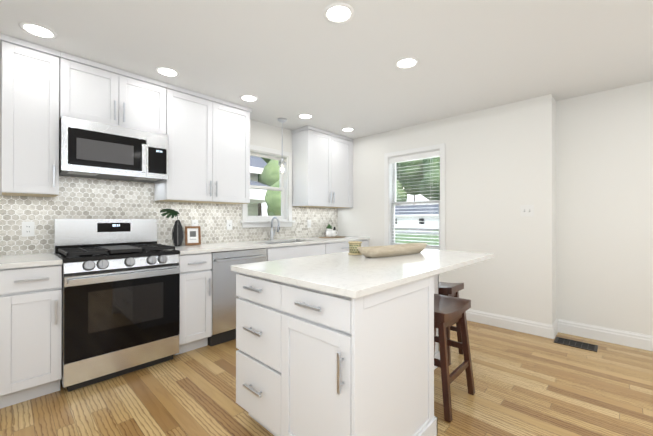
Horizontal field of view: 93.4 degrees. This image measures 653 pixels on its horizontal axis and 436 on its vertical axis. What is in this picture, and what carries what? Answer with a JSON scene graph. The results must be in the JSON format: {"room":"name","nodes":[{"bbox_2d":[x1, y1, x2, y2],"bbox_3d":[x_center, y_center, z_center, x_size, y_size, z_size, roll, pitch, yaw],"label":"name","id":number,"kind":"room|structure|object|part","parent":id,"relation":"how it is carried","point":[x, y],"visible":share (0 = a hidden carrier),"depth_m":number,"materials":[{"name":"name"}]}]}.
{"room":"kitchen","nodes":[
{"label":"kitchen","id":0,"kind":"room"},
{"bbox_2d":[0,57,337,255],"bbox_3d":[-1.318,-0.018,3.588,0.150,2.440,5.020,0,0,44],"label":"wall","id":1,"kind":"structure","parent":0,"point":[83,198],"depth_m":2.94,"materials":[{"name":"tile"}]},
{"bbox_2d":[22,222,34,236],"bbox_3d":[-2.335,0.087,2.409,0.007,0.116,0.072,0,0,44],"label":"electrical outlet","id":2,"kind":"object","parent":1,"relation":"attached to","point":[28,228],"visible":1,"depth_m":2.41,"materials":[{"name":"white plastic"}]},
{"bbox_2d":[0,33,59,196],"bbox_3d":[-2.207,-0.706,2.287,0.363,1.072,0.310,0,0,44],"label":"upper cabinet","id":3,"kind":"object","parent":1,"relation":"attached to","point":[30,123],"visible":1,"depth_m":2.19,"materials":[{"name":"white wood"}]},
{"bbox_2d":[59,52,166,134],"bbox_3d":[-1.841,-0.996,2.671,0.363,0.489,0.744,0,0,44],"label":"upper cabinet","id":4,"kind":"object","parent":1,"relation":"attached to","point":[89,90],"visible":0.79,"depth_m":2.52,"materials":[{"name":"white wood"}]},
{"bbox_2d":[59,116,167,182],"bbox_3d":[-1.818,-0.547,2.644,0.423,0.402,0.736,0,0,44],"label":"over-the-range microwave","id":5,"kind":"object","parent":4,"relation":"attached to","point":[91,149],"visible":1,"depth_m":2.48,"materials":[{"name":"metal"}]},
{"bbox_2d":[191,220,197,225],"bbox_3d":[-1.433,0.076,3.351,0.007,0.116,0.072,0,0,44],"label":"electrical outlet","id":6,"kind":"object","parent":1,"relation":"attached to","point":[194,222],"visible":0.65,"depth_m":3.34,"materials":[{"name":"white plastic"}]},
{"bbox_2d":[155,83,251,203],"bbox_3d":[-1.271,-0.702,3.265,0.363,1.072,0.898,0,0,44],"label":"upper cabinet","id":7,"kind":"object","parent":1,"relation":"attached to","point":[208,149],"visible":0.98,"depth_m":3.11,"materials":[{"name":"white wood"}]},
{"bbox_2d":[227,220,231,229],"bbox_3d":[-1.147,0.082,3.646,0.013,0.116,0.072,0,0,44],"label":"light switch","id":8,"kind":"object","parent":1,"relation":"attached to","point":[229,224],"visible":1,"depth_m":3.65,"materials":[{"name":"white plastic"}]},
{"bbox_2d":[240,144,294,227],"bbox_3d":[-0.800,-0.399,4.090,0.195,1.039,0.844,0,0,44],"label":"window","id":9,"kind":"structure","parent":1,"relation":"in","point":[285,189],"depth_m":4.19,"materials":[{"name":"white wood"}]},
{"bbox_2d":[307,220,310,227],"bbox_3d":[-0.257,0.086,4.579,0.007,0.116,0.072,0,0,44],"label":"electrical outlet","id":10,"kind":"object","parent":1,"relation":"attached to","point":[308,223],"visible":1,"depth_m":4.57,"materials":[{"name":"white plastic"}]},
{"bbox_2d":[292,126,352,207],"bbox_3d":[-0.025,-0.696,4.566,0.363,1.072,0.976,0,0,44],"label":"upper cabinet","id":11,"kind":"object","parent":1,"relation":"attached to","point":[321,168],"depth_m":4.33,"materials":[{"name":"white wood"}]},
{"bbox_3d":[0.284,-0.697,4.916,0.325,1.068,0.045,0,0,44],"label":"cabinet filler","id":12,"kind":"part","parent":11,"relation":"part of","materials":[{"name":"white wood"}]},
{"bbox_2d":[0,320,652,435],"bbox_3d":[0.976,1.222,1.387,6.500,0.060,5.020,0,0,44],"label":"floor","id":13,"kind":"structure","parent":0,"point":[525,384],"depth_m":2.05,"materials":[{"name":"brown wood"}]},
{"bbox_2d":[0,264,61,408],"bbox_3d":[-2.101,0.754,2.174,0.663,0.884,0.298,0,0,44],"label":"base cabinet","id":14,"kind":"object","parent":13,"relation":"on","point":[30,332],"visible":1,"depth_m":1.97,"materials":[{"name":"white wood"}]},
{"bbox_2d":[0,253,62,268],"bbox_3d":[-2.127,0.295,2.157,0.652,0.030,0.357,0,0,44],"label":"countertop","id":15,"kind":"structure","parent":14,"relation":"on","point":[24,260],"depth_m":2.03,"materials":[{"name":"stone"}]},
{"bbox_2d":[54,219,179,391],"bbox_3d":[-1.710,0.602,2.530,0.682,1.190,0.752,0,0,44],"label":"range","id":16,"kind":"object","parent":13,"relation":"on","point":[120,297],"visible":0.98,"depth_m":2.33,"materials":[{"name":"metal"}]},
{"bbox_2d":[174,252,211,354],"bbox_3d":[-1.372,0.757,2.936,0.663,0.884,0.292,0,0,44],"label":"base cabinet","id":17,"kind":"object","parent":13,"relation":"on","point":[195,301],"visible":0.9,"depth_m":2.74,"materials":[{"name":"white wood"}]},
{"bbox_2d":[208,248,266,346],"bbox_3d":[-1.052,0.760,3.260,0.663,0.880,0.604,0,0,44],"label":"dishwasher","id":18,"kind":"object","parent":13,"relation":"on","point":[224,296],"visible":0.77,"depth_m":2.94,"materials":[{"name":"metal"}]},
{"bbox_2d":[236,273,275,435],"bbox_3d":[-0.122,0.752,1.884,0.486,0.884,0.682,0,0,44],"label":"base cabinet","id":19,"kind":"object","parent":13,"relation":"on","point":[256,302],"depth_m":1.65,"materials":[{"name":"white wood"}]},
{"bbox_2d":[267,243,324,260],"bbox_3d":[-0.535,0.761,3.810,0.663,0.884,0.892,0,0,44],"label":"base cabinet","id":20,"kind":"object","parent":13,"relation":"on","point":[283,252],"visible":0.02,"depth_m":3.55,"materials":[{"name":"white wood"}]},
{"bbox_2d":[173,236,369,254],"bbox_3d":[-0.530,0.401,3.824,0.652,0.227,2.741,0,0,44],"label":"countertop","id":21,"kind":"structure","parent":20,"relation":"on","point":[210,247],"depth_m":3.38,"materials":[{"name":"stone"}]},
{"bbox_2d":[160,209,183,245],"bbox_3d":[-1.528,0.096,3.055,0.130,0.375,0.224,0,0,44],"label":"vase","id":22,"kind":"object","parent":21,"relation":"on","point":[177,234],"visible":1,"depth_m":3.09,"materials":[{"name":"black ceramic"}]},
{"bbox_2d":[185,226,200,245],"bbox_3d":[-1.408,0.185,3.238,0.150,0.198,0.102,0,0,-28],"label":"framed picture","id":23,"kind":"object","parent":21,"relation":"on","point":[192,235],"visible":1,"depth_m":3.22,"materials":[{"name":"brown wood"}]},
{"bbox_2d":[270,217,279,239],"bbox_3d":[-0.653,0.136,3.965,0.193,0.302,0.079,0,0,44],"label":"faucet","id":24,"kind":"object","parent":21,"relation":"on","point":[272,233],"visible":1,"depth_m":3.98,"materials":[{"name":"silver metal"}]},
{"bbox_2d":[319,236,345,237],"bbox_3d":[0.086,0.284,4.568,0.200,0.012,0.380,0,0,44],"label":"board","id":25,"kind":"object","parent":21,"relation":"on","point":[333,237],"visible":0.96,"depth_m":4.49,"materials":[{"name":"brown wood"}]},
{"bbox_2d":[326,231,332,236],"bbox_3d":[0.044,0.231,4.484,0.113,0.092,0.086,0,0,44],"label":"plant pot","id":26,"kind":"object","parent":25,"relation":"on","point":[329,233],"visible":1,"depth_m":4.46,"materials":[{"name":"white ceramic"}]},
{"bbox_2d":[330,230,337,236],"bbox_3d":[0.107,0.232,4.583,0.106,0.092,0.086,0,0,44],"label":"mug","id":27,"kind":"object","parent":25,"relation":"on","point":[334,233],"visible":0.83,"depth_m":4.57,"materials":[{"name":"white ceramic"}]},
{"bbox_2d":[324,240,366,253],"bbox_3d":[0.084,0.763,4.456,0.663,0.884,0.892,0,0,44],"label":"base cabinet","id":28,"kind":"object","parent":13,"relation":"on","point":[335,247],"visible":0.06,"depth_m":4.11,"materials":[{"name":"white wood"}]},
{"bbox_2d":[276,275,435,435],"bbox_3d":[0.185,0.751,1.605,0.460,0.884,0.702,0,0,44],"label":"base cabinet","id":29,"kind":"object","parent":13,"relation":"on","point":[311,362],"depth_m":1.38,"materials":[{"name":"white wood"}]},
{"bbox_2d":[436,274,439,367],"bbox_3d":[0.432,0.755,2.402,0.570,0.884,0.832,0,0,44],"label":"base cabinet","id":30,"kind":"object","parent":13,"relation":"on","point":[437,276],"depth_m":2.49,"materials":[{"name":"white wood"}]},
{"bbox_2d":[231,249,493,298],"bbox_3d":[0.380,0.295,2.119,0.933,0.030,1.758,0,0,44],"label":"countertop","id":31,"kind":"structure","parent":30,"relation":"on","point":[345,274],"depth_m":1.69,"materials":[{"name":"stone"}]},
{"bbox_2d":[348,241,361,254],"bbox_3d":[0.219,0.231,2.358,0.108,0.099,0.108,0,0,44],"label":"candle holder","id":32,"kind":"object","parent":31,"relation":"on","point":[353,248],"visible":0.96,"depth_m":2.32,"materials":[{"name":"yellow glass"}]},
{"bbox_2d":[357,243,426,257],"bbox_3d":[0.523,0.244,2.357,0.730,0.072,0.196,0,0,-39],"label":"dough bowl","id":33,"kind":"object","parent":31,"relation":"on","point":[390,250],"visible":1,"depth_m":2.27,"materials":[{"name":"brown wood"}]},
{"bbox_2d":[439,282,463,365],"bbox_3d":[0.950,0.883,2.749,0.445,0.632,0.335,0,0,44],"label":"stool","id":34,"kind":"object","parent":13,"relation":"on","point":[450,289],"visible":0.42,"depth_m":2.61,"materials":[{"name":"brown wood"}]},
{"bbox_2d":[434,294,474,421],"bbox_3d":[0.745,0.880,2.059,0.335,0.632,0.445,0,0,44],"label":"stool","id":35,"kind":"object","parent":13,"relation":"on","point":[449,310],"visible":0.56,"depth_m":1.97,"materials":[{"name":"brown wood"}]},
{"bbox_2d":[554,337,597,351],"bbox_3d":[2.366,1.196,2.922,0.315,0.005,0.190,0,0,44],"label":"floor vent","id":36,"kind":"object","parent":13,"relation":"in","point":[577,344],"visible":1,"depth_m":2.91,"materials":[{"name":"brown metal"}]},
{"bbox_2d":[0,0,652,138],"bbox_3d":[0.976,-1.278,1.398,6.500,0.060,5.020,0,0,44],"label":"ceiling","id":37,"kind":"structure","parent":0,"point":[289,60],"depth_m":2.27,"materials":[{"name":"paint"}]},
{"bbox_2d":[18,21,57,39],"bbox_3d":[-1.910,-1.241,2.042,0.192,0.007,0.192,0,0,44],"label":"recessed light","id":38,"kind":"object","parent":37,"relation":"in","point":[38,30],"visible":1,"depth_m":2.04,"materials":[{"name":"white plastic"}]},
{"bbox_2d":[155,66,179,76],"bbox_3d":[-1.349,-1.238,2.613,0.192,0.007,0.192,0,0,44],"label":"recessed light","id":39,"kind":"object","parent":37,"relation":"in","point":[166,71],"visible":1,"depth_m":2.60,"materials":[{"name":"white plastic"}]},
{"bbox_2d":[240,94,258,101],"bbox_3d":[-0.799,-1.236,3.180,0.192,0.007,0.192,0,0,44],"label":"recessed light","id":40,"kind":"object","parent":37,"relation":"in","point":[248,98],"visible":1,"depth_m":3.18,"materials":[{"name":"white plastic"}]},
{"bbox_2d":[277,118,286,173],"bbox_3d":[-0.556,-0.893,3.859,0.124,0.687,0.124,0,0,44],"label":"pendant light","id":41,"kind":"object","parent":37,"relation":"hanging from","point":[281,161],"visible":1,"depth_m":3.84,"materials":[{"name":"silver metal"}]},
{"bbox_2d":[297,113,312,118],"bbox_3d":[-0.256,-1.233,3.733,0.192,0.007,0.192,0,0,44],"label":"recessed light","id":42,"kind":"object","parent":37,"relation":"in","point":[305,116],"visible":1,"depth_m":3.73,"materials":[{"name":"white plastic"}]},
{"bbox_2d":[323,2,353,23],"bbox_3d":[0.074,-1.241,1.873,0.192,0.007,0.192,0,0,44],"label":"recessed light","id":43,"kind":"object","parent":37,"relation":"in","point":[339,13],"visible":1,"depth_m":1.86,"materials":[{"name":"white plastic"}]},
{"bbox_2d":[341,127,354,131],"bbox_3d":[0.297,-1.231,4.290,0.192,0.007,0.192,0,0,44],"label":"recessed light","id":44,"kind":"object","parent":37,"relation":"in","point":[347,129],"visible":0.98,"depth_m":4.28,"materials":[{"name":"white plastic"}]},
{"bbox_2d":[394,57,418,68],"bbox_3d":[0.641,-1.239,2.465,0.192,0.007,0.192,0,0,44],"label":"recessed light","id":45,"kind":"object","parent":37,"relation":"in","point":[406,62],"visible":1,"depth_m":2.46,"materials":[{"name":"white plastic"}]},
{"bbox_2d":[338,81,652,335],"bbox_3d":[2.620,-0.021,3.002,6.350,2.440,0.420,0,0,44],"label":"wall","id":46,"kind":"structure","parent":0,"point":[577,172],"depth_m":3.19,"materials":[{"name":"paint"}]},
{"bbox_2d":[384,143,444,249],"bbox_3d":[1.190,-0.239,4.147,0.876,1.370,0.195,0,0,44],"label":"window","id":47,"kind":"structure","parent":46,"relation":"in","point":[392,179],"depth_m":4.22,"materials":[{"name":"white wood"}]},
{"bbox_2d":[390,150,439,248],"bbox_3d":[1.178,-0.228,4.135,0.728,1.244,0.056,0,0,44],"label":"window blinds","id":48,"kind":"object","parent":47,"relation":"attached to","point":[425,155],"visible":0.75,"depth_m":4.07,"materials":[{"name":"white plastic"}]},
{"bbox_2d":[466,309,555,338],"bbox_3d":[1.453,1.134,3.812,2.217,0.135,0.015,0,0,44],"label":"baseboard","id":49,"kind":"structure","parent":46,"relation":"attached to","point":[511,323],"depth_m":3.29,"materials":[{"name":"white wood"}]},
{"bbox_2d":[520,205,533,215],"bbox_3d":[2.090,-0.077,3.208,0.118,0.118,0.013,0,0,44],"label":"light switch","id":50,"kind":"object","parent":46,"relation":"attached to","point":[527,210],"visible":1,"depth_m":3.21,"materials":[{"name":"white plastic"}]},
{"bbox_2d":[555,319,652,350],"bbox_3d":[3.625,1.127,2.107,3.308,0.135,0.016,0,0,44],"label":"baseboard","id":51,"kind":"structure","parent":46,"relation":"attached to","point":[626,338],"depth_m":2.98,"materials":[{"name":"white wood"}]},
{"label":"outside","id":52,"kind":"structure","parent":0,"visible":0},
{"bbox_2d":[395,229,438,244],"bbox_3d":[12.779,2.250,76.039,240.000,0.030,280.000,0,0,44],"label":"lawn","id":53,"kind":"structure","parent":52,"point":[414,239],"depth_m":34.70,"materials":[{"name":"green plant"}]},
{"bbox_2d":[248,156,269,215],"bbox_3d":[-9.207,-1.596,9.887,11.650,7.150,12.900,0,0,44],"label":"house","id":54,"kind":"structure","parent":53,"relation":"on","point":[254,199],"depth_m":11.44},
{"bbox_2d":[258,157,439,215],"bbox_3d":[8.471,-11.111,57.750,64.178,26.593,87.222,0,0,44],"label":"trees","id":55,"kind":"object","parent":53,"relation":"on","point":[270,203],"depth_m":64.94,"materials":[{"name":"green plant"}]},
{"bbox_2d":[395,204,438,230],"bbox_3d":[18.763,-0.202,60.609,46.900,4.800,10.930,0,0,44],"label":"house","id":56,"kind":"structure","parent":53,"relation":"on","point":[412,217],"depth_m":56.81,"materials":[{"name":"white"}]}
]}

